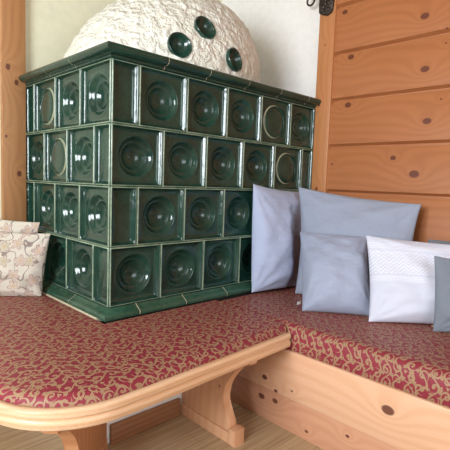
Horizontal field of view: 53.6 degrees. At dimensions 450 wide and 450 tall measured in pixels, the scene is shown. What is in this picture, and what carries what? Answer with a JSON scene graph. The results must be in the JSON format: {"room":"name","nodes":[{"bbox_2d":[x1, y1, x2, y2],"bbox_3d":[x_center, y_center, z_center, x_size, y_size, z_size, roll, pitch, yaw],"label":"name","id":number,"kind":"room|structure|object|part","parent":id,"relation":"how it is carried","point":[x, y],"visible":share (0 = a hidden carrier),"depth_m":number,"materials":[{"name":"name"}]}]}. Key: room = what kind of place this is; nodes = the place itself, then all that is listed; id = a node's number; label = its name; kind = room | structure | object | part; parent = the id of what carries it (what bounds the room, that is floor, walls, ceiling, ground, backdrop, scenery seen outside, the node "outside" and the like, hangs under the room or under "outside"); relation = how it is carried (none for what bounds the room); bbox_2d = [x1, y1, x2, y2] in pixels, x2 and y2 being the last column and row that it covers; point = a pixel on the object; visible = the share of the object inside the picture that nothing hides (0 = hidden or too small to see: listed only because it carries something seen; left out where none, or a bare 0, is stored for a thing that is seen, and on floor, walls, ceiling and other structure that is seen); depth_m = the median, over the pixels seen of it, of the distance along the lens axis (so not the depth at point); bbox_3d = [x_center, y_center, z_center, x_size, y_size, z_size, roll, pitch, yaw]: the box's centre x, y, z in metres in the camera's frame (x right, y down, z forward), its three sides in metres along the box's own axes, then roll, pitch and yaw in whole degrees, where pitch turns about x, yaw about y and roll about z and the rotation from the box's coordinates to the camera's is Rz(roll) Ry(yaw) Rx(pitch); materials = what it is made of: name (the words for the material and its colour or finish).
{"room":"traditional dwelling","nodes":[
{"label":"traditional dwelling","id":0,"kind":"room"},
{"bbox_2d":[0,0,221,219],"bbox_3d":[-1.459,-0.517,1.634,4.080,2.450,0.120,-3,8,-44],"label":"wall","id":1,"kind":"structure","parent":0,"point":[51,26],"depth_m":2.12,"materials":[{"name":"beige paint"}]},
{"bbox_2d":[0,0,26,221],"bbox_3d":[-0.959,-0.535,2.018,0.104,2.450,0.027,-3,8,-44],"label":"wooden post","id":2,"kind":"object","parent":1,"relation":"attached to","point":[12,12],"depth_m":2.00,"materials":[{"name":"brown wood"}]},
{"bbox_2d":[0,401,322,449],"bbox_3d":[-0.074,0.942,0.299,4.080,0.100,4.220,-3,8,-44],"label":"floor","id":3,"kind":"structure","parent":0,"point":[178,433],"depth_m":1.59,"materials":[{"name":"laminate"}]},
{"bbox_2d":[109,398,180,444],"bbox_3d":[-0.288,0.721,1.647,0.305,0.070,0.015,-3,8,-44],"label":"baseboard","id":4,"kind":"structure","parent":3,"relation":"on","point":[128,427],"depth_m":1.63,"materials":[{"name":"brown wood"}]},
{"bbox_2d":[0,333,290,449],"bbox_3d":[-0.525,0.548,1.704,0.963,0.385,1.242,-3,8,-44],"label":"bench","id":5,"kind":"object","parent":3,"relation":"on","point":[205,389],"visible":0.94,"depth_m":1.27,"materials":[{"name":"brown wood"}]},
{"bbox_3d":[-0.417,0.599,1.281,0.040,0.287,0.439,2,5,0],"label":"leg","id":6,"kind":"part","parent":5,"relation":"part of","materials":[{"name":"brown wood"}]},
{"bbox_2d":[0,293,286,407],"bbox_3d":[-0.511,0.358,1.700,0.950,0.074,1.209,-3,8,-44],"label":"seat cushion","id":7,"kind":"object","parent":5,"relation":"on","point":[53,354],"visible":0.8,"depth_m":1.35,"materials":[{"name":"red fabric"}]},
{"bbox_2d":[0,219,39,232],"bbox_3d":[-0.950,0.126,1.905,0.317,0.314,0.059,3,5,7],"label":"pillow","id":8,"kind":"object","parent":7,"relation":"on","point":[5,225],"visible":0.27,"depth_m":1.89,"materials":[{"name":"beige fabric"}]},
{"bbox_2d":[0,231,49,296],"bbox_3d":[-0.908,0.157,1.829,0.363,0.269,0.097,2,5,-1],"label":"pillow","id":9,"kind":"object","parent":7,"relation":"on","point":[22,255],"visible":1,"depth_m":1.81,"materials":[{"name":"beige fabric"}]},
{"bbox_3d":[-0.032,0.579,1.639,0.036,0.288,0.354,-3,8,-44],"label":"leg","id":10,"kind":"part","parent":5,"relation":"part of","materials":[{"name":"brown wood"}]},
{"bbox_2d":[19,0,320,443],"bbox_3d":[-0.233,-0.211,2.185,1.257,1.826,0.843,-3,8,-44],"label":"stove","id":11,"kind":"object","parent":3,"relation":"on","point":[148,143],"visible":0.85,"depth_m":1.79,"materials":[{"name":"green tile"}]},
{"bbox_2d":[230,348,449,449],"bbox_3d":[0.814,0.647,1.552,0.707,0.314,1.674,-3,8,-44],"label":"bench","id":12,"kind":"object","parent":3,"relation":"on","point":[329,407],"visible":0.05,"depth_m":1.50,"materials":[{"name":"brown wood"}]},
{"bbox_2d":[221,286,449,407],"bbox_3d":[0.804,0.440,1.547,0.702,0.095,1.700,-3,8,-44],"label":"seat cushion","id":13,"kind":"object","parent":12,"relation":"on","point":[412,358],"visible":0.6,"depth_m":1.51,"materials":[{"name":"red fabric"}]},
{"bbox_2d":[251,184,300,291],"bbox_3d":[0.295,0.061,2.138,0.395,0.504,0.143,-3,8,-44],"label":"pillow","id":14,"kind":"object","parent":13,"relation":"on","point":[276,214],"visible":0.78,"depth_m":2.04,"materials":[{"name":"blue fabric"}]},
{"bbox_2d":[297,232,369,315],"bbox_3d":[0.442,0.198,1.841,0.346,0.303,0.221,5,6,24],"label":"pillow","id":15,"kind":"object","parent":13,"relation":"on","point":[335,275],"visible":0.98,"depth_m":1.78,"materials":[{"name":"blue fabric"}]},
{"bbox_2d":[295,187,421,293],"bbox_3d":[0.549,0.091,1.968,0.561,0.500,0.178,5,6,29],"label":"pillow","id":16,"kind":"object","parent":13,"relation":"on","point":[321,212],"visible":0.45,"depth_m":1.96,"materials":[{"name":"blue fabric"}]},
{"bbox_2d":[366,235,449,326],"bbox_3d":[0.745,0.217,1.689,0.419,0.316,0.139,4,6,15],"label":"pillow","id":17,"kind":"object","parent":13,"relation":"on","point":[402,272],"visible":0.91,"depth_m":1.68,"materials":[{"name":"white fabric"}]},
{"bbox_2d":[428,239,449,244],"bbox_3d":[0.987,0.225,1.756,0.096,0.306,0.420,-3,8,-44],"label":"pillow","id":18,"kind":"object","parent":13,"relation":"on","point":[429,240],"visible":0.09,"depth_m":1.88,"materials":[{"name":"grey fabric"}]},
{"bbox_2d":[433,256,449,331],"bbox_3d":[0.918,0.257,1.574,0.338,0.270,0.085,3,5,7],"label":"pillow","id":19,"kind":"object","parent":13,"relation":"on","point":[442,265],"visible":1,"depth_m":1.59,"materials":[{"name":"grey fabric"}]},
{"bbox_2d":[222,0,449,242],"bbox_3d":[1.419,-0.400,1.508,0.150,2.450,4.100,-3,8,-44],"label":"wall","id":20,"kind":"structure","parent":0,"point":[389,140],"depth_m":2.10,"materials":[{"name":"orange wood"}]},
{"bbox_2d":[306,0,334,15],"bbox_3d":[0.486,-1.141,2.280,0.160,0.152,0.023,7,7,43],"label":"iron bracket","id":21,"kind":"object","parent":20,"relation":"attached to","point":[326,7],"visible":1,"depth_m":2.26,"materials":[{"name":"black metal"}]},
{"bbox_3d":[0.514,-1.138,2.255,0.019,0.152,0.086,-3,8,-44],"label":"hammered plate","id":22,"kind":"part","parent":21,"relation":"part of","materials":[{"name":"metal"}]},
{"bbox_2d":[311,0,338,192],"bbox_3d":[0.513,-0.511,2.331,0.036,2.450,0.094,-3,8,-44],"label":"trim","id":23,"kind":"structure","parent":20,"relation":"attached to","point":[326,54],"depth_m":2.30,"materials":[{"name":"orange wood"}]}
]}

